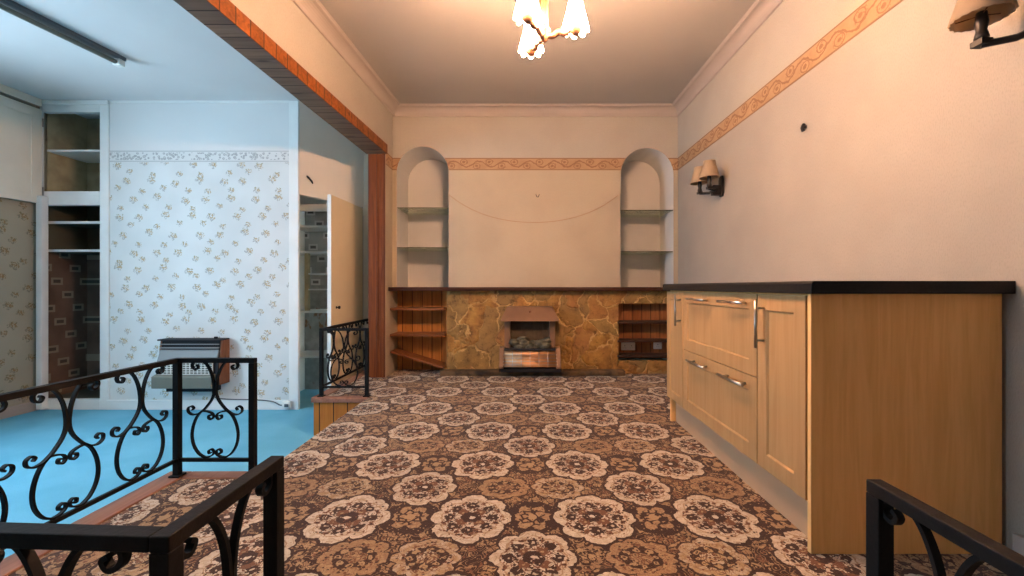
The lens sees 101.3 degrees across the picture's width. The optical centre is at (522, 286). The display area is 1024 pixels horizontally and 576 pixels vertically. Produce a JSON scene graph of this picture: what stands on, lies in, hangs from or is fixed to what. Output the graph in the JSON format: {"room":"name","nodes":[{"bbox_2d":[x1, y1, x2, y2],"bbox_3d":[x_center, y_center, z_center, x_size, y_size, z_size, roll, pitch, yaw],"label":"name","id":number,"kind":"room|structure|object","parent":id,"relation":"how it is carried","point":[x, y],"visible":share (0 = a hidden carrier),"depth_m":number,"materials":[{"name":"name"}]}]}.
{"room":"living room","nodes":[
{"label":"living room","id":0,"kind":"room"},
{"bbox_2d":[0,94,46,406],"bbox_3d":[-4.780,-0.307,1.650,0.200,2.985,6.700,0,0,0],"label":"wall","id":1,"kind":"structure","parent":0,"point":[17,217],"depth_m":3.90,"materials":[{"name":"paper"}]},
{"bbox_2d":[0,402,39,419],"bbox_3d":[-4.671,1.137,3.277,0.018,0.095,1.555,0,0,0],"label":"baseboard","id":2,"kind":"structure","parent":1,"relation":"attached to","point":[11,411],"depth_m":3.88,"materials":[{"name":"paint"}]},
{"bbox_2d":[0,84,41,106],"bbox_3d":[-4.650,-1.764,3.316,0.060,0.069,1.431,0,0,0],"label":"trim","id":3,"kind":"structure","parent":1,"relation":"attached to","point":[5,90],"depth_m":3.87,"materials":[{"name":"paint"}]},
{"bbox_2d":[0,0,300,118],"bbox_3d":[-3.136,-1.850,1.600,3.288,0.100,6.800,0,0,0],"label":"ceiling","id":4,"kind":"structure","parent":0,"point":[170,55],"depth_m":3.29,"materials":[{"name":"paint"}]},
{"bbox_2d":[0,0,125,66],"bbox_3d":[-3.267,-1.761,2.450,0.069,0.078,1.725,0,0,8],"label":"strip light","id":5,"kind":"object","parent":4,"relation":"attached to","point":[9,6],"visible":1,"depth_m":2.90,"materials":[{"name":"grey metal"}]},
{"bbox_2d":[0,389,326,557],"bbox_3d":[-2.960,1.210,1.650,3.440,0.050,6.700,0,0,0],"label":"floor","id":6,"kind":"structure","parent":0,"point":[279,432],"depth_m":3.12,"materials":[{"name":"blue carpet"}]},
{"bbox_2d":[0,95,109,409],"bbox_3d":[-4.327,-0.307,3.973,0.675,2.985,1.075,0,0,0],"label":"tall cabinet","id":7,"kind":"object","parent":6,"relation":"on","point":[73,214],"visible":0.8,"depth_m":4.12,"materials":[{"name":"white paint"}]},
{"bbox_2d":[47,150,99,162],"bbox_3d":[-4.362,-1.335,4.298,0.591,0.020,0.381,0,0,0],"label":"shelf","id":8,"kind":"object","parent":7,"relation":"attached to","point":[77,156],"depth_m":4.22,"materials":[{"name":"white paint"}]},
{"bbox_2d":[57,224,99,227],"bbox_3d":[-4.362,-0.635,4.312,0.591,0.020,0.351,0,0,0],"label":"shelf","id":9,"kind":"object","parent":7,"relation":"attached to","point":[58,225],"depth_m":4.27,"materials":[{"name":"wood"}]},
{"bbox_2d":[62,252,99,253],"bbox_3d":[-4.362,-0.358,4.312,0.591,0.020,0.351,0,0,0],"label":"shelf","id":10,"kind":"object","parent":7,"relation":"attached to","point":[62,252],"depth_m":4.24,"materials":[{"name":"wood"}]},
{"bbox_2d":[300,194,362,390],"bbox_3d":[-2.171,0.077,4.457,0.758,2.215,0.883,0,0,0],"label":"tall cabinet","id":11,"kind":"object","parent":6,"relation":"on","point":[331,230],"visible":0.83,"depth_m":4.56,"materials":[{"name":"white wood"}]},
{"bbox_2d":[300,350,326,357],"bbox_3d":[-2.232,0.746,4.675,0.575,0.022,0.390,0,0,0],"label":"shelf","id":12,"kind":"object","parent":11,"relation":"attached to","point":[303,353],"depth_m":4.64,"materials":[{"name":"white paint"}]},
{"bbox_2d":[300,309,326,312],"bbox_3d":[-2.232,0.266,4.675,0.575,0.022,0.390,0,0,0],"label":"shelf","id":13,"kind":"object","parent":11,"relation":"attached to","point":[301,310],"depth_m":4.50,"materials":[{"name":"white paint"}]},
{"bbox_2d":[300,251,326,255],"bbox_3d":[-2.232,-0.374,4.675,0.575,0.022,0.390,0,0,0],"label":"shelf","id":14,"kind":"object","parent":11,"relation":"attached to","point":[302,253],"depth_m":4.54,"materials":[{"name":"white paint"}]},
{"bbox_2d":[300,225,326,231],"bbox_3d":[-2.232,-0.649,4.675,0.575,0.022,0.390,0,0,0],"label":"shelf","id":15,"kind":"object","parent":11,"relation":"attached to","point":[303,228],"depth_m":4.58,"materials":[{"name":"white paint"}]},
{"bbox_2d":[308,273,326,274],"bbox_3d":[-2.127,-0.142,4.695,0.365,0.015,0.350,0,0,0],"label":"shelf","id":16,"kind":"object","parent":11,"relation":"attached to","point":[308,273],"depth_m":4.52,"materials":[{"name":"white paint"}]},
{"bbox_2d":[110,103,288,399],"bbox_3d":[-3.141,-0.307,4.115,1.758,2.985,0.100,0,0,0],"label":"wall","id":17,"kind":"structure","parent":0,"point":[198,249],"depth_m":4.06,"materials":[{"name":"paper"}]},
{"bbox_2d":[151,336,229,391],"bbox_3d":[-3.138,0.729,3.972,0.599,0.513,0.184,0,0,0],"label":"wall heater","id":18,"kind":"object","parent":17,"relation":"attached to","point":[199,380],"visible":0.72,"depth_m":3.93,"materials":[{"name":"grey metal"}]},
{"bbox_2d":[157,363,212,374],"bbox_3d":[-3.150,0.765,3.917,0.509,0.130,0.012,0,0,0],"label":"grille","id":19,"kind":"object","parent":18,"relation":"attached to","point":[186,368],"depth_m":3.92,"materials":[{"name":"white metal"}]},
{"bbox_2d":[160,344,218,350],"bbox_3d":[-3.131,0.567,3.945,0.547,0.064,0.020,0,0,0],"label":"grille","id":20,"kind":"object","parent":18,"relation":"attached to","point":[163,347],"depth_m":3.94,"materials":[{"name":"metal"}]},
{"bbox_2d":[106,400,288,409],"bbox_3d":[-3.142,1.137,4.056,1.757,0.095,0.018,0,0,0],"label":"baseboard","id":21,"kind":"structure","parent":17,"relation":"attached to","point":[110,404],"depth_m":4.05,"materials":[{"name":"white paint"}]},
{"bbox_2d":[109,101,288,102],"bbox_3d":[-3.141,-1.790,4.059,1.758,0.020,0.012,0,0,0],"label":"trim","id":22,"kind":"structure","parent":17,"relation":"attached to","point":[109,101],"depth_m":4.05,"materials":[{"name":"white paint"}]},
{"bbox_2d":[110,150,288,161],"bbox_3d":[-3.141,-1.265,4.064,1.758,0.120,0.002,0,0,0],"label":"trim","id":23,"kind":"structure","parent":17,"relation":"attached to","point":[115,155],"depth_m":4.06,"materials":[{"name":"white paper"}]},
{"bbox_2d":[214,397,281,405],"bbox_3d":[-2.648,1.046,4.039,0.697,0.194,0.019,0,0,0],"label":"power cable","id":24,"kind":"object","parent":17,"relation":"attached to","point":[214,397],"visible":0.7,"depth_m":4.04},
{"bbox_2d":[282,401,290,408],"bbox_3d":[-2.270,1.130,4.029,0.080,0.070,0.033,0,0,0],"label":"socket","id":25,"kind":"object","parent":17,"relation":"attached to","point":[285,404],"visible":1,"depth_m":4.02,"materials":[{"name":"white plastic"}]},
{"bbox_2d":[289,101,299,409],"bbox_3d":[-2.215,-0.307,4.069,0.094,2.985,0.032,0,0,0],"label":"trim","id":26,"kind":"structure","parent":17,"relation":"attached to","point":[294,106],"depth_m":4.05,"materials":[{"name":"white paint"}]},
{"bbox_2d":[229,0,385,142],"bbox_3d":[-1.569,-1.586,1.216,0.170,0.532,5.834,0,0,3],"label":"wall","id":27,"kind":"structure","parent":0,"point":[282,21],"depth_m":2.84,"materials":[{"name":"beige paint"}]},
{"bbox_2d":[174,0,385,153],"bbox_3d":[-1.570,-1.310,1.206,0.202,0.020,5.815,0,0,3],"label":"ceiling beam","id":28,"kind":"structure","parent":27,"relation":"attached to","point":[207,14],"depth_m":2.50,"materials":[{"name":"brown wood"}]},
{"bbox_2d":[207,0,387,153],"bbox_3d":[-1.475,-1.345,1.202,0.020,0.091,5.813,0,0,3],"label":"trim","id":29,"kind":"structure","parent":27,"relation":"attached to","point":[227,8],"depth_m":2.51,"materials":[{"name":"orange wood"}]},
{"bbox_2d":[292,0,783,116],"bbox_3d":[-0.013,-1.804,1.317,3.226,0.095,6.035,0,0,0],"label":"trim","id":30,"kind":"structure","parent":27,"relation":"attached to","point":[759,12],"depth_m":3.96,"materials":[{"name":"paint"}]},
{"bbox_2d":[299,101,363,207],"bbox_3d":[-2.006,-1.350,4.422,0.050,0.900,0.764,0,0,29],"label":"wall","id":31,"kind":"structure","parent":0,"point":[334,164],"depth_m":4.34,"materials":[{"name":"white paint"}]},
{"bbox_2d":[385,108,396,376],"bbox_3d":[-1.429,-0.483,4.447,0.162,2.737,0.645,0,0,0],"label":"wall","id":32,"kind":"structure","parent":0,"point":[390,296],"depth_m":4.24,"materials":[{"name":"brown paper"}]},
{"bbox_2d":[311,370,369,402],"bbox_3d":[-1.460,0.899,4.037,0.450,0.041,1.405,0,0,0],"label":"trim","id":33,"kind":"structure","parent":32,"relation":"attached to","point":[326,399],"depth_m":3.34,"materials":[{"name":"brown wood"}]},
{"bbox_2d":[317,318,370,396],"bbox_3d":[-1.438,0.604,4.046,0.413,0.548,1.391,0,0,0],"label":"iron railing","id":34,"kind":"object","parent":33,"relation":"on","point":[329,329],"visible":0.83,"depth_m":3.38,"materials":[{"name":"black metal"}]},
{"bbox_2d":[368,154,384,377],"bbox_3d":[-1.430,-0.253,4.112,0.170,2.275,0.027,0,0,0],"label":"trim","id":35,"kind":"structure","parent":32,"relation":"attached to","point":[376,162],"depth_m":4.11,"materials":[{"name":"brown wood"}]},
{"bbox_2d":[386,154,392,169],"bbox_3d":[-1.347,-1.268,4.230,0.002,0.127,0.210,0,0,0],"label":"trim","id":36,"kind":"structure","parent":32,"relation":"attached to","point":[389,160],"depth_m":4.24,"materials":[{"name":"orange paper"}]},
{"bbox_2d":[8,370,1007,575],"bbox_3d":[0.000,0.907,1.535,3.200,0.045,6.470,0,0,0],"label":"floor","id":37,"kind":"structure","parent":0,"point":[430,474],"depth_m":1.74,"materials":[{"name":"brown carpet"}]},
{"bbox_2d":[0,471,247,575],"bbox_3d":[-1.460,0.899,0.155,0.450,0.041,3.710,0,0,0],"label":"trim","id":38,"kind":"structure","parent":37,"relation":"on","point":[12,563],"depth_m":1.73,"materials":[{"name":"brown wood"}]},
{"bbox_2d":[0,358,256,549],"bbox_3d":[-1.431,0.604,1.306,0.399,0.548,1.341,0,0,0],"label":"iron railing","id":39,"kind":"object","parent":38,"relation":"on","point":[177,459],"visible":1,"depth_m":1.76,"materials":[{"name":"black metal"}]},
{"bbox_2d":[0,456,283,575],"bbox_3d":[-0.991,0.607,0.689,1.067,0.554,0.292,0,0,0],"label":"iron railing","id":40,"kind":"object","parent":37,"relation":"on","point":[165,545],"visible":1,"depth_m":0.58,"materials":[{"name":"black metal"}]},
{"bbox_2d":[390,291,446,369],"bbox_3d":[-1.060,0.463,4.378,0.569,0.844,0.285,0,0,0],"label":"shelf unit","id":41,"kind":"object","parent":37,"relation":"on","point":[421,315],"visible":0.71,"depth_m":4.50,"materials":[{"name":"brown wood"}]},
{"bbox_2d":[390,348,445,368],"bbox_3d":[-1.075,0.738,4.360,0.539,0.180,0.220,0,0,0],"label":"board","id":42,"kind":"object","parent":41,"relation":"in","point":[397,351],"visible":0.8,"depth_m":4.31,"materials":[{"name":"orange wood"}]},
{"bbox_2d":[439,291,666,375],"bbox_3d":[0.384,0.462,4.244,2.428,0.844,0.181,0,0,0],"label":"stone surround","id":43,"kind":"object","parent":37,"relation":"on","point":[587,328],"visible":0.77,"depth_m":4.28,"materials":[{"name":"brown stone"}]},
{"bbox_2d":[388,287,669,290],"bbox_3d":[0.126,0.020,4.482,2.946,0.038,0.574,0,0,0],"label":"mantel shelf","id":44,"kind":"object","parent":43,"relation":"on","point":[389,288],"visible":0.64,"depth_m":4.20,"materials":[{"name":"brown wood"}]},
{"bbox_2d":[499,306,560,371],"bbox_3d":[0.069,0.513,4.156,0.603,0.637,0.236,0,0,0],"label":"fire","id":45,"kind":"object","parent":43,"relation":"on","point":[529,346],"visible":1,"depth_m":4.12,"materials":[{"name":"brown metal"}]},
{"bbox_2d":[501,306,558,320],"bbox_3d":[0.069,0.264,4.179,0.576,0.138,0.185,0,0,0],"label":"hood","id":46,"kind":"object","parent":45,"relation":"attached to","point":[512,313],"depth_m":4.14,"materials":[{"name":"gold metal"}]},
{"bbox_2d":[504,347,555,350],"bbox_3d":[0.069,0.613,4.168,0.503,0.020,0.135,0,0,0],"label":"tray","id":47,"kind":"object","parent":45,"relation":"on","point":[505,348],"depth_m":4.11,"materials":[{"name":"black metal"}]},
{"bbox_2d":[617,304,666,357],"bbox_3d":[1.278,0.460,4.348,0.636,0.576,0.185,0,0,0],"label":"shelf unit","id":48,"kind":"object","parent":43,"relation":"attached to","point":[641,324],"visible":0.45,"depth_m":4.42,"materials":[{"name":"brown wood"}]},
{"bbox_2d":[621,342,634,349],"bbox_3d":[1.103,0.620,4.407,0.145,0.086,0.024,0,0,0],"label":"double socket","id":49,"kind":"object","parent":48,"relation":"attached to","point":[624,345],"visible":0.98,"depth_m":4.40,"materials":[{"name":"white plastic"}]},
{"bbox_2d":[653,342,661,348],"bbox_3d":[1.413,0.608,4.407,0.086,0.085,0.024,0,0,0],"label":"socket","id":50,"kind":"object","parent":48,"relation":"attached to","point":[656,345],"visible":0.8,"depth_m":4.40,"materials":[{"name":"white plastic"}]},
{"bbox_2d":[667,290,685,420],"bbox_3d":[1.251,0.454,2.647,0.674,0.862,0.277,0,0,0],"label":"base cabinet","id":51,"kind":"object","parent":37,"relation":"on","point":[674,298],"visible":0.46,"depth_m":2.65,"materials":[{"name":"brown wood"}]},
{"bbox_2d":[683,291,761,463],"bbox_3d":[1.251,0.454,2.110,0.674,0.862,0.793,0,0,0],"label":"drawers","id":52,"kind":"object","parent":37,"relation":"on","point":[720,357],"visible":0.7,"depth_m":2.00,"materials":[{"name":"brown wood"}]},
{"bbox_2d":[676,403,807,536],"bbox_3d":[1.014,0.811,2.087,0.016,0.148,1.355,0,0,0],"label":"plinth","id":53,"kind":"object","parent":37,"relation":"on","point":[793,507],"visible":0.72,"depth_m":1.85,"materials":[{"name":"grey laminate"}]},
{"bbox_2d":[754,293,1001,553],"bbox_3d":[1.251,0.454,1.551,0.674,0.862,0.320,0,0,0],"label":"base cabinet","id":54,"kind":"object","parent":37,"relation":"on","point":[904,391],"visible":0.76,"depth_m":1.39,"materials":[{"name":"brown wood"}]},
{"bbox_2d":[663,281,1015,293],"bbox_3d":[1.267,0.001,2.088,0.664,0.042,1.453,0,0,0],"label":"countertop","id":55,"kind":"structure","parent":54,"relation":"on","point":[802,287],"depth_m":1.36,"materials":[{"name":"black laminate"}]},
{"bbox_2d":[866,479,1023,575],"bbox_3d":[0.603,0.607,0.230,0.048,0.554,1.008,0,0,0],"label":"iron railing","id":56,"kind":"object","parent":37,"relation":"on","point":[882,497],"visible":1,"depth_m":0.63,"materials":[{"name":"black metal"}]},
{"bbox_2d":[363,152,663,369],"bbox_3d":[-0.105,-0.334,4.798,3.410,3.037,0.105,0,0,0],"label":"wall","id":57,"kind":"structure","parent":0,"point":[365,208],"depth_m":4.74,"materials":[{"name":"paint"}]},
{"bbox_2d":[314,403,359,435],"bbox_3d":[-1.454,1.053,4.045,0.432,0.264,1.390,0,0,0],"label":"wood paneling","id":58,"kind":"structure","parent":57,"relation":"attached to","point":[325,414],"depth_m":3.35,"materials":[{"name":"brown wood"}]},
{"bbox_2d":[392,164,677,286],"bbox_3d":[0.101,-0.190,4.335,2.998,2.150,0.001,0,0,0],"label":"wall","id":59,"kind":"structure","parent":0,"point":[584,250],"depth_m":4.33,"materials":[{"name":"beige paint"}]},
{"bbox_2d":[449,195,617,222],"bbox_3d":[0.112,-0.807,4.329,1.753,0.289,0.006,0,0,0],"label":"wire","id":60,"kind":"object","parent":59,"relation":"attached to","point":[449,195],"visible":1,"depth_m":4.33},
{"bbox_2d":[393,158,677,169],"bbox_3d":[0.126,-1.269,4.333,2.948,0.127,0.001,0,0,0],"label":"trim","id":61,"kind":"structure","parent":59,"relation":"attached to","point":[453,163],"depth_m":4.33,"materials":[{"name":"orange paper"}]},
{"bbox_2d":[397,147,672,286],"bbox_3d":[0.125,-0.727,4.553,2.896,1.487,0.435,0,0,0],"label":"wall","id":62,"kind":"structure","parent":0,"point":[422,172],"depth_m":4.77,"materials":[{"name":"white paint"}]},
{"bbox_2d":[397,207,448,214],"bbox_3d":[-1.036,-0.818,4.554,0.531,0.008,0.427,0,0,0],"label":"glass shelf","id":63,"kind":"object","parent":62,"relation":"attached to","point":[408,210],"visible":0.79,"depth_m":4.51,"materials":[{"name":"glass"}]},
{"bbox_2d":[397,247,448,251],"bbox_3d":[-1.036,-0.406,4.554,0.531,0.008,0.427,0,0,0],"label":"glass shelf","id":64,"kind":"object","parent":62,"relation":"attached to","point":[409,249],"visible":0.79,"depth_m":4.47,"materials":[{"name":"clear glass"}]},
{"bbox_2d":[621,210,672,216],"bbox_3d":[1.280,-0.793,4.554,0.542,0.008,0.427,0,0,0],"label":"glass shelf","id":65,"kind":"object","parent":62,"relation":"attached to","point":[624,213],"visible":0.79,"depth_m":4.55,"materials":[{"name":"glass"}]},
{"bbox_2d":[621,251,672,254],"bbox_3d":[1.280,-0.364,4.554,0.542,0.008,0.427,0,0,0],"label":"glass shelf","id":66,"kind":"object","parent":62,"relation":"attached to","point":[622,252],"visible":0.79,"depth_m":4.38,"materials":[{"name":"clear glass"}]},
{"bbox_2d":[392,117,677,160],"bbox_3d":[0.101,-1.559,4.335,2.998,0.587,0.001,0,0,0],"label":"wall","id":67,"kind":"structure","parent":0,"point":[452,137],"depth_m":4.33,"materials":[{"name":"beige paint"}]},
{"bbox_2d":[319,0,755,103],"bbox_3d":[-0.025,-1.892,1.535,3.450,0.080,6.670,0,0,0],"label":"ceiling","id":68,"kind":"structure","parent":0,"point":[423,51],"depth_m":3.26,"materials":[{"name":"paint"}]},
{"bbox_2d":[513,0,588,58],"bbox_3d":[0.130,-1.492,1.955,0.343,0.719,0.382,0,0,0],"label":"chandelier","id":69,"kind":"object","parent":68,"relation":"hanging from","point":[528,12],"visible":1,"depth_m":1.90,"materials":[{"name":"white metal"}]},
{"bbox_2d":[664,0,1023,548],"bbox_3d":[1.650,-0.459,1.585,0.100,2.787,6.570,0,0,0],"label":"wall","id":70,"kind":"structure","parent":0,"point":[907,164],"depth_m":1.91,"materials":[{"name":"beige paint"}]},
{"bbox_2d":[690,159,723,196],"bbox_3d":[1.489,-0.855,3.370,0.221,0.260,0.328,0,0,0],"label":"wall lamp","id":71,"kind":"object","parent":70,"relation":"attached to","point":[702,175],"visible":1,"depth_m":3.34,"materials":[{"name":"beige fabric"}]},
{"bbox_2d":[697,182,701,191],"bbox_3d":[1.455,-0.828,3.458,0.038,0.089,0.038,0,0,0],"label":"candle holder","id":72,"kind":"object","parent":71,"relation":"on","point":[699,183],"depth_m":3.45,"materials":[{"name":"black metal"}]},
{"bbox_2d":[707,176,711,185],"bbox_3d":[1.455,-0.828,3.282,0.038,0.089,0.038,0,0,0],"label":"candle holder","id":73,"kind":"object","parent":71,"relation":"on","point":[709,179],"depth_m":3.27,"materials":[{"name":"black metal"}]},
{"bbox_2d":[678,0,902,169],"bbox_3d":[1.598,-1.268,1.317,0.003,0.127,6.035,0,0,0],"label":"trim","id":74,"kind":"structure","parent":70,"relation":"attached to","point":[865,15],"depth_m":2.40,"materials":[{"name":"orange paper"}]},
{"bbox_2d":[800,123,806,131],"bbox_3d":[1.584,-0.901,2.373,0.030,0.048,0.023,0,0,0],"label":"plug","id":75,"kind":"object","parent":70,"relation":"attached to","point":[803,127],"visible":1,"depth_m":2.37,"materials":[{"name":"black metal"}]},
{"bbox_2d":[947,0,1023,48],"bbox_3d":[1.489,-0.855,1.245,0.221,0.260,0.328,0,0,0],"label":"wall lamp","id":76,"kind":"object","parent":70,"relation":"attached to","point":[967,15],"visible":1,"depth_m":1.32,"materials":[{"name":"black metal"}]},
{"bbox_2d":[973,10,989,41],"bbox_3d":[1.455,-0.828,1.333,0.038,0.089,0.038,0,0,0],"label":"candle holder","id":77,"kind":"object","parent":76,"relation":"on","point":[981,22],"depth_m":1.32,"materials":[{"name":"black metal"}]},
{"bbox_2d":[1012,533,1023,555],"bbox_3d":[1.591,0.840,-0.170,0.018,0.090,3.060,0,0,0],"label":"baseboard","id":78,"kind":"structure","parent":70,"relation":"attached to","point":[1017,539],"depth_m":1.34,"materials":[{"name":"paint"}]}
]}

